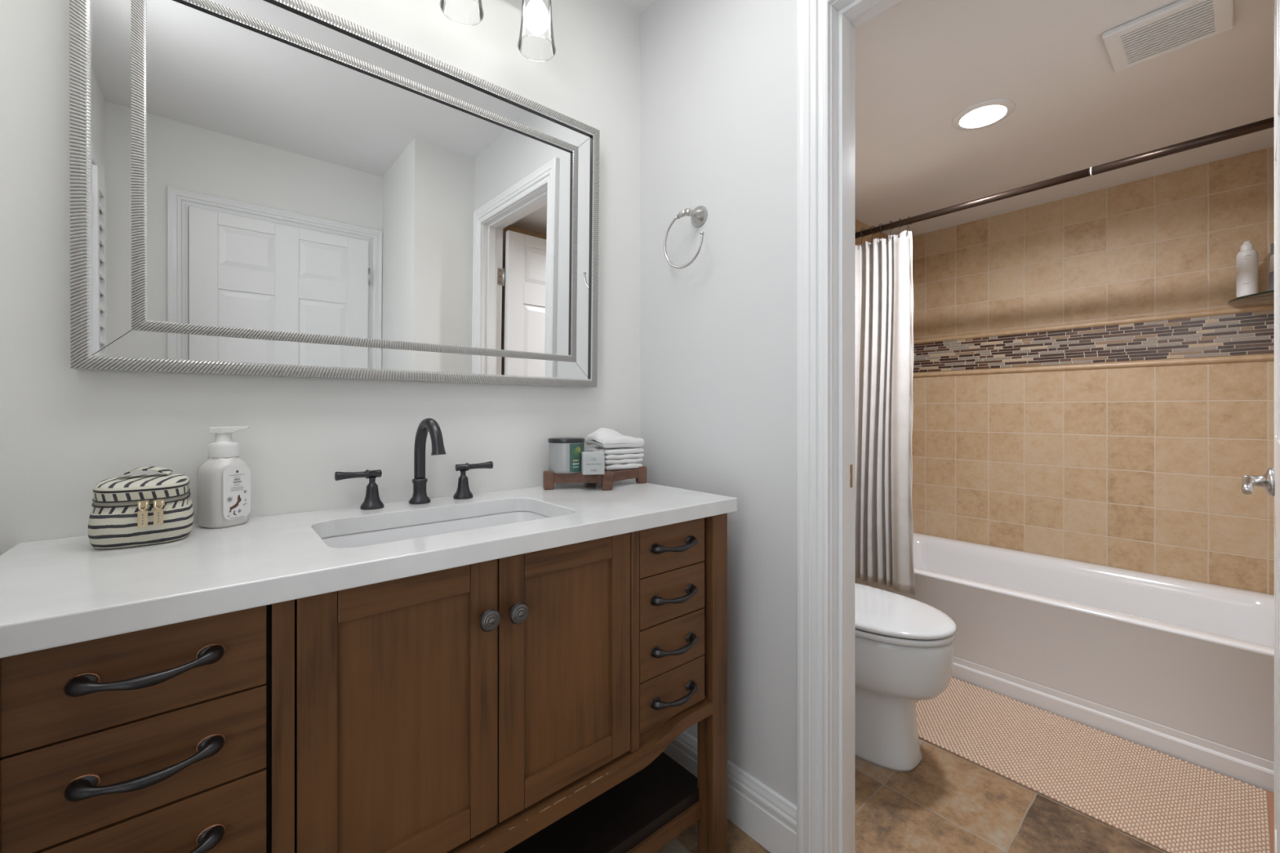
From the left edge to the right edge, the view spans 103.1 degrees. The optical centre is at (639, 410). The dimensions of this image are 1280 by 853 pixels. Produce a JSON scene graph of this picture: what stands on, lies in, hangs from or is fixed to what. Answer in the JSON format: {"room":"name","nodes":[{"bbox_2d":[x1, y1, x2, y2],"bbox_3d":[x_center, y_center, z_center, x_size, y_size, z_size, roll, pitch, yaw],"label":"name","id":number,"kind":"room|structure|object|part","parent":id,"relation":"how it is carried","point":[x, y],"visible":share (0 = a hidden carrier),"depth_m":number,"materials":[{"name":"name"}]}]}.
{"room":"bathroom","nodes":[
{"label":"bathroom","id":0,"kind":"room"},
{"bbox_2d":[0,0,888,555],"bbox_3d":[0.137,-0.103,1.891,3.580,2.440,0.120,0,0,-40],"label":"wall","id":1,"kind":"structure","parent":0,"point":[64,431],"depth_m":1.09,"materials":[{"name":"paint"}]},
{"bbox_2d":[69,0,599,387],"bbox_3d":[-0.545,-0.455,1.197,1.068,0.771,0.054,0,0,-40],"label":"wall mirror","id":2,"kind":"object","parent":1,"relation":"attached to","point":[264,188],"visible":1,"depth_m":1.06,"materials":[{"name":"silver metal"}]},
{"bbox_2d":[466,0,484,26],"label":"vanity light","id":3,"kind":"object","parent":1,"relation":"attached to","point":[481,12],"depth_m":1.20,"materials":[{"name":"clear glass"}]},
{"bbox_3d":[-0.411,-1.012,1.173,0.096,0.176,0.096,0,0,-40],"label":"lamp shade","id":4,"kind":"part","parent":3,"relation":"part of","materials":[{"name":"clear glass"}]},
{"bbox_2d":[517,0,555,61],"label":"vanity light","id":5,"kind":"object","parent":1,"relation":"attached to","point":[536,16],"depth_m":1.29,"materials":[{"name":"clear glass"}]},
{"bbox_3d":[-0.263,-1.012,1.298,0.096,0.176,0.096,0,0,-40],"label":"lamp shade","id":6,"kind":"part","parent":5,"relation":"part of","materials":[{"name":"clear glass"}]},
{"bbox_3d":[-0.263,-1.011,1.298,0.065,0.086,0.065,0,0,-40],"label":"bulb","id":7,"kind":"part","parent":5,"relation":"part of","materials":[{"name":"white glass"}]},
{"bbox_2d":[854,116,1274,238],"bbox_3d":[1.449,-0.841,1.953,0.046,0.046,1.518,0,0,-40],"label":"shower rod","id":8,"kind":"object","parent":1,"relation":"attached to","point":[1267,123],"visible":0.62,"depth_m":1.77,"materials":[{"name":"brown metal"}]},
{"bbox_2d":[854,216,915,595],"bbox_3d":[1.069,-0.041,2.343,0.127,1.645,0.417,0,0,-40],"label":"shower curtain","id":9,"kind":"object","parent":8,"relation":"hanging from","point":[884,286],"visible":0.67,"depth_m":2.29,"materials":[{"name":"fabric"}]},
{"bbox_2d":[618,0,655,13],"bbox_3d":[0.125,-1.348,0.428,1.673,0.050,2.340,0,0,-40],"label":"ceiling","id":10,"kind":"structure","parent":0,"point":[639,6],"depth_m":1.66,"materials":[{"name":"paint"}]},
{"bbox_2d":[640,0,796,805],"bbox_3d":[0.721,-0.103,0.931,0.113,2.440,2.340,0,0,-40],"label":"wall","id":11,"kind":"structure","parent":0,"point":[718,77],"depth_m":1.38,"materials":[{"name":"paint"}]},
{"bbox_2d":[663,205,707,268],"bbox_3d":[0.141,-0.505,1.480,0.064,0.188,0.161,0,0,-40],"label":"towel ring","id":12,"kind":"object","parent":11,"relation":"attached to","point":[699,215],"visible":1,"depth_m":1.47,"materials":[{"name":"silver metal"}]},
{"bbox_3d":[0.153,-0.569,1.470,0.059,0.060,0.060,0,0,-40],"label":"wall post","id":13,"kind":"part","parent":12,"relation":"part of","materials":[{"name":"silver metal"}]},
{"bbox_2d":[662,731,796,852],"bbox_3d":[0.196,1.043,1.453,0.016,0.149,0.592,0,0,-40],"label":"baseboard","id":14,"kind":"structure","parent":11,"relation":"attached to","point":[768,818],"depth_m":1.32,"materials":[{"name":"paint"}]},
{"bbox_2d":[796,0,835,852],"bbox_3d":[0.656,0.050,0.905,0.020,2.134,0.845,0,0,-40],"label":"trim","id":15,"kind":"structure","parent":11,"relation":"attached to","point":[813,16],"depth_m":1.19,"materials":[{"name":"paint"}]},
{"bbox_2d":[830,0,902,852],"bbox_3d":[0.707,0.082,0.948,0.112,2.071,0.719,0,0,-40],"label":"trim","id":16,"kind":"structure","parent":11,"relation":"attached to","point":[846,15],"depth_m":1.19,"materials":[{"name":"paint"}]},
{"bbox_3d":[0.508,0.159,1.229,0.023,0.056,0.002,0,0,-40],"label":"strike plate","id":17,"kind":"part","parent":16,"relation":"part of","materials":[{"name":"gold metal"}]},
{"bbox_2d":[1240,0,1279,852],"bbox_3d":[1.192,0.090,0.953,0.691,2.030,0.084,0,0,-40],"label":"door","id":18,"kind":"structure","parent":11,"relation":"in","point":[1269,481],"depth_m":0.95,"materials":[{"name":"paint"}]},
{"bbox_3d":[1.369,0.160,1.125,0.148,0.064,0.049,0,0,-40],"label":"lever handle","id":19,"kind":"part","parent":18,"relation":"part of","materials":[{"name":"silver metal"}]},
{"bbox_2d":[626,737,1166,852],"bbox_3d":[0.892,1.142,1.076,3.680,0.050,2.340,0,0,-40],"label":"floor","id":20,"kind":"structure","parent":0,"point":[948,803],"depth_m":1.39,"materials":[{"name":"tile"}]},
{"bbox_2d":[0,513,727,852],"bbox_3d":[-0.383,0.684,1.038,1.198,0.866,0.491,0,0,-40],"label":"vanity cabinet","id":21,"kind":"object","parent":20,"relation":"on","point":[533,702],"visible":0.95,"depth_m":0.79,"materials":[{"name":"brown wood"}]},
{"bbox_3d":[-0.584,0.418,0.605,0.224,0.108,0.016,0,0,-40],"label":"drawer","id":22,"kind":"part","parent":21,"relation":"part of","materials":[{"name":"brown wood"}]},
{"bbox_3d":[-0.584,0.308,0.605,0.224,0.107,0.016,0,0,-40],"label":"drawer","id":23,"kind":"part","parent":21,"relation":"part of","materials":[{"name":"brown wood"}]},
{"bbox_3d":[-0.567,0.417,0.587,0.138,0.022,0.038,0,0,-40],"label":"handle","id":24,"kind":"part","parent":21,"relation":"part of","materials":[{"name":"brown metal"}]},
{"bbox_3d":[-0.567,0.303,0.587,0.138,0.022,0.038,0,0,-40],"label":"handle","id":25,"kind":"part","parent":21,"relation":"part of","materials":[{"name":"grey metal"}]},
{"bbox_3d":[-0.584,0.531,0.605,0.224,0.111,0.016,0,0,-40],"label":"drawer","id":26,"kind":"part","parent":21,"relation":"part of","materials":[{"name":"brown wood"}]},
{"bbox_3d":[-0.567,0.530,0.587,0.138,0.022,0.038,0,0,-40],"label":"handle","id":27,"kind":"part","parent":21,"relation":"part of","materials":[{"name":"grey metal"}]},
{"bbox_2d":[0,479,737,658],"bbox_3d":[-0.389,0.234,1.049,1.243,0.034,0.486,0,0,-40],"label":"countertop","id":28,"kind":"structure","parent":21,"relation":"on","point":[55,593],"depth_m":0.77,"materials":[{"name":"white stone"}]},
{"bbox_2d":[88,466,193,549],"bbox_3d":[-0.826,0.156,0.845,0.124,0.121,0.133,0,0,-40],"label":"bag","id":29,"kind":"object","parent":28,"relation":"on","point":[143,509],"visible":1,"depth_m":0.81,"materials":[{"name":"fabric"}]},
{"bbox_3d":[-0.829,0.126,0.849,0.114,0.032,0.111,0,0,-40],"label":"lid","id":30,"kind":"part","parent":29,"relation":"part of","materials":[{"name":"fabric"}]},
{"bbox_3d":[-0.786,0.163,0.804,0.013,0.040,0.016,0,0,-40],"label":"zipper pull","id":31,"kind":"part","parent":29,"relation":"part of","materials":[{"name":"gold metal"}]},
{"bbox_3d":[-0.771,0.163,0.815,0.013,0.039,0.016,0,0,-40],"label":"zipper pull","id":32,"kind":"part","parent":29,"relation":"part of","materials":[{"name":"gold metal"}]},
{"bbox_2d":[196,426,250,528],"bbox_3d":[-0.789,0.123,0.964,0.069,0.187,0.067,0,0,16],"label":"soap bottle","id":33,"kind":"object","parent":28,"relation":"on","point":[224,478],"visible":1,"depth_m":0.94,"materials":[{"name":"white plastic"}]},
{"bbox_2d":[334,417,493,510],"bbox_3d":[-0.488,0.117,1.162,0.351,0.200,0.142,0,0,-40],"label":"faucet","id":34,"kind":"object","parent":28,"relation":"on","point":[372,500],"visible":1,"depth_m":1.18,"materials":[{"name":"black metal"}]},
{"bbox_3d":[-0.615,0.140,1.112,0.020,0.021,0.091,0,0,44],"label":"lever","id":35,"kind":"part","parent":34,"relation":"part of","materials":[{"name":"black metal"}]},
{"bbox_3d":[-0.596,0.183,1.131,0.048,0.068,0.048,0,0,-40],"label":"handle","id":36,"kind":"part","parent":34,"relation":"part of","materials":[{"name":"black metal"}]},
{"bbox_3d":[-0.488,0.117,1.161,0.049,0.200,0.142,0,0,-40],"label":"spout","id":37,"kind":"part","parent":34,"relation":"part of","materials":[{"name":"black metal"}]},
{"bbox_3d":[-0.440,0.183,1.264,0.048,0.068,0.048,0,0,-40],"label":"handle","id":38,"kind":"part","parent":34,"relation":"part of","materials":[{"name":"black metal"}]},
{"bbox_3d":[-0.417,0.140,1.279,0.091,0.021,0.020,0,0,-34],"label":"lever","id":39,"kind":"part","parent":34,"relation":"part of","materials":[{"name":"black metal"}]},
{"bbox_2d":[321,511,549,547],"bbox_3d":[-0.383,0.317,1.034,0.498,0.130,0.298,0,0,-40],"label":"sink","id":40,"kind":"object","parent":28,"relation":"in","point":[391,535],"visible":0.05,"depth_m":1.13,"materials":[{"name":"white ceramic"}]},
{"bbox_2d":[542,466,646,490],"bbox_3d":[-0.123,0.192,1.459,0.170,0.050,0.284,0,0,37],"label":"wooden tray","id":41,"kind":"object","parent":28,"relation":"on","point":[549,477],"visible":0.73,"depth_m":1.40,"materials":[{"name":"brown wood"}]},
{"bbox_2d":[547,437,584,473],"bbox_3d":[-0.207,0.125,1.431,0.102,0.094,0.102,0,0,-40],"label":"candle jar","id":42,"kind":"object","parent":41,"relation":"on","point":[562,459],"visible":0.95,"depth_m":1.39,"materials":[{"name":"silver glass"}]},
{"bbox_3d":[-0.207,0.084,1.431,0.102,0.011,0.102,0,0,-40],"label":"lid","id":43,"kind":"part","parent":42,"relation":"part of","materials":[{"name":"black metal"}]},
{"bbox_2d":[581,451,604,475],"bbox_3d":[-0.129,0.143,1.391,0.059,0.058,0.060,0,0,-10],"label":"cube","id":44,"kind":"object","parent":41,"relation":"on","point":[592,462],"visible":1,"depth_m":1.36,"materials":[{"name":"white"}]},
{"bbox_2d":[586,457,601,471],"bbox_3d":[-0.124,0.145,1.362,0.040,0.035,0.001,0,0,-10],"label":"print","id":45,"kind":"object","parent":44,"relation":"attached to","point":[592,464],"depth_m":1.36,"materials":[{"name":"grey paper"}]},
{"bbox_2d":[604,462,642,471],"bbox_3d":[-0.072,0.163,1.513,0.130,0.020,0.097,0,0,-36],"label":"washcloth","id":46,"kind":"object","parent":41,"relation":"on","point":[626,465],"visible":0.48,"depth_m":1.47,"materials":[{"name":"white fabric"}]},
{"bbox_2d":[604,457,642,464],"bbox_3d":[-0.073,0.147,1.514,0.134,0.016,0.102,0,0,-36],"label":"washcloth","id":47,"kind":"object","parent":46,"relation":"on","point":[628,460],"visible":0.46,"depth_m":1.47,"materials":[{"name":"white fabric"}]},
{"bbox_2d":[604,453,644,459],"bbox_3d":[-0.071,0.133,1.515,0.136,0.017,0.099,0,0,-36],"label":"washcloth","id":48,"kind":"object","parent":47,"relation":"on","point":[615,456],"visible":0.49,"depth_m":1.48,"materials":[{"name":"white fabric"}]},
{"bbox_2d":[586,446,644,454],"bbox_3d":[-0.073,0.118,1.516,0.138,0.018,0.104,0,0,-36],"label":"washcloth","id":49,"kind":"object","parent":48,"relation":"on","point":[621,450],"visible":0.77,"depth_m":1.48,"materials":[{"name":"white fabric"}]},
{"bbox_2d":[585,427,644,448],"bbox_3d":[-0.075,0.081,1.513,0.144,0.059,0.105,0,0,-36],"label":"washcloth","id":50,"kind":"object","parent":49,"relation":"on","point":[604,437],"visible":1,"depth_m":1.48,"materials":[{"name":"white fabric"}]},
{"bbox_3d":[-0.362,0.486,0.793,0.290,0.463,0.017,0,0,-40],"label":"door","id":51,"kind":"part","parent":21,"relation":"part of","materials":[{"name":"brown wood"}]},
{"bbox_3d":[-0.254,0.351,0.853,0.037,0.037,0.031,0,0,-40],"label":"knob","id":52,"kind":"part","parent":21,"relation":"part of","materials":[{"name":"grey metal"}]},
{"bbox_3d":[-0.213,0.353,0.887,0.037,0.037,0.031,0,0,-40],"label":"knob","id":53,"kind":"part","parent":21,"relation":"part of","materials":[{"name":"grey metal"}]},
{"bbox_3d":[-0.137,0.486,0.983,0.294,0.463,0.017,0,0,-40],"label":"door","id":54,"kind":"part","parent":21,"relation":"part of","materials":[{"name":"brown wood"}]},
{"bbox_3d":[-0.253,0.731,0.883,1.093,0.060,0.037,0,0,-40],"label":"curved rail","id":55,"kind":"part","parent":21,"relation":"part of","materials":[{"name":"brown wood"}]},
{"bbox_2d":[503,751,702,852],"bbox_3d":[-0.395,0.969,1.056,1.137,0.066,0.410,0,0,-40],"label":"shelf","id":56,"kind":"object","parent":21,"relation":"attached to","point":[620,818],"depth_m":1.18,"materials":[{"name":"brown wood"}]},
{"bbox_3d":[0.073,0.641,1.160,0.203,0.105,0.016,0,0,-40],"label":"drawer","id":57,"kind":"part","parent":21,"relation":"part of","materials":[{"name":"brown wood"}]},
{"bbox_3d":[0.073,0.531,1.160,0.203,0.111,0.016,0,0,-40],"label":"drawer","id":58,"kind":"part","parent":21,"relation":"part of","materials":[{"name":"brown wood"}]},
{"bbox_3d":[0.073,0.418,1.160,0.203,0.108,0.016,0,0,-40],"label":"drawer","id":59,"kind":"part","parent":21,"relation":"part of","materials":[{"name":"brown wood"}]},
{"bbox_3d":[0.073,0.308,1.160,0.203,0.107,0.016,0,0,-40],"label":"drawer","id":60,"kind":"part","parent":21,"relation":"part of","materials":[{"name":"brown wood"}]},
{"bbox_3d":[0.086,0.643,1.139,0.138,0.022,0.038,0,0,-40],"label":"handle","id":61,"kind":"part","parent":21,"relation":"part of","materials":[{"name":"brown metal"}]},
{"bbox_3d":[0.086,0.530,1.139,0.138,0.022,0.038,0,0,-40],"label":"handle","id":62,"kind":"part","parent":21,"relation":"part of","materials":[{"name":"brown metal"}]},
{"bbox_3d":[0.086,0.417,1.139,0.138,0.022,0.038,0,0,-40],"label":"handle","id":63,"kind":"part","parent":21,"relation":"part of","materials":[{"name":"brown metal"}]},
{"bbox_3d":[0.086,0.303,1.139,0.138,0.022,0.038,0,0,-40],"label":"handle","id":64,"kind":"part","parent":21,"relation":"part of","materials":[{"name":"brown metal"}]},
{"bbox_3d":[0.179,0.684,1.259,0.054,0.866,0.052,0,0,-40],"label":"leg","id":65,"kind":"part","parent":21,"relation":"part of","materials":[{"name":"brown wood"}]},
{"bbox_2d":[854,582,956,772],"bbox_3d":[0.701,0.735,1.801,0.415,0.765,0.736,0,0,-40],"label":"toilet","id":66,"kind":"object","parent":20,"relation":"on","point":[904,646],"visible":0.41,"depth_m":1.57,"materials":[{"name":"white ceramic"}]},
{"bbox_3d":[0.774,0.686,1.714,0.374,0.018,0.504,0,0,-40],"label":"seat","id":67,"kind":"part","parent":66,"relation":"part of","materials":[{"name":"white plastic"}]},
{"bbox_3d":[0.775,0.662,1.713,0.376,0.022,0.506,0,0,-40],"label":"lid","id":68,"kind":"part","parent":66,"relation":"part of","materials":[{"name":"white ceramic"}]},
{"bbox_2d":[854,532,1274,793],"bbox_3d":[1.733,0.911,2.193,0.751,0.412,1.516,0,0,-40],"label":"bathtub","id":69,"kind":"object","parent":20,"relation":"on","point":[1182,669],"visible":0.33,"depth_m":1.86,"materials":[{"name":"white ceramic"}]},
{"bbox_2d":[915,676,1274,852],"bbox_3d":[1.362,1.112,1.642,0.518,0.010,0.964,0,0,-40],"label":"bath rug","id":70,"kind":"object","parent":20,"relation":"on","point":[1170,804],"visible":0.95,"depth_m":1.55,"materials":[{"name":"beige fabric"}]},
{"bbox_2d":[854,0,1274,235],"bbox_3d":[1.330,-1.063,1.853,2.007,0.100,1.720,0,0,-40],"label":"ceiling","id":71,"kind":"structure","parent":0,"point":[918,64],"depth_m":1.65,"materials":[{"name":"paint"}]},
{"bbox_2d":[951,98,1015,130],"bbox_3d":[1.173,-1.017,1.739,0.181,0.024,0.181,0,0,-40],"label":"recessed light","id":72,"kind":"object","parent":71,"relation":"in","point":[985,113],"visible":0.99,"depth_m":1.75,"materials":[{"name":"white plastic"}]},
{"bbox_2d":[1102,0,1234,72],"bbox_3d":[1.395,-1.005,1.344,0.220,0.016,0.230,0,0,-40],"label":"exhaust fan","id":73,"kind":"object","parent":71,"relation":"attached to","point":[1179,24],"visible":1,"depth_m":1.34,"materials":[{"name":"white plastic"}]},
{"bbox_2d":[911,146,1274,595],"bbox_3d":[2.059,0.052,2.468,0.100,2.130,1.720,0,0,-40],"label":"wall","id":74,"kind":"structure","parent":0,"point":[1139,468],"depth_m":2.31,"materials":[{"name":"tile"}]},
{"bbox_2d":[912,303,1274,377],"bbox_3d":[2.015,-0.300,2.431,0.014,0.216,1.520,0,0,-40],"label":"trim","id":75,"kind":"structure","parent":74,"relation":"attached to","point":[1242,331],"depth_m":2.29,"materials":[{"name":"multicoloured tile"}]},
{"bbox_2d":[1227,289,1274,304],"bbox_3d":[2.343,-0.428,1.869,0.238,0.008,0.238,0,0,-40],"label":"corner shelf","id":76,"kind":"object","parent":74,"relation":"attached to","point":[1265,295],"visible":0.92,"depth_m":1.92,"materials":[{"name":"green glass"}]},
{"bbox_2d":[1235,240,1257,297],"bbox_3d":[2.309,-0.538,1.932,0.054,0.211,0.054,0,0,-40],"label":"bottle","id":77,"kind":"object","parent":76,"relation":"on","point":[1246,260],"visible":0.86,"depth_m":1.92,"materials":[{"name":"white plastic"}]},
{"bbox_2d":[1268,242,1274,290],"bbox_3d":[2.371,-0.530,1.889,0.052,0.195,0.042,0,0,-40],"label":"bottle","id":78,"kind":"object","parent":76,"relation":"on","point":[1271,275],"visible":0.37,"depth_m":1.90,"materials":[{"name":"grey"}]}
]}

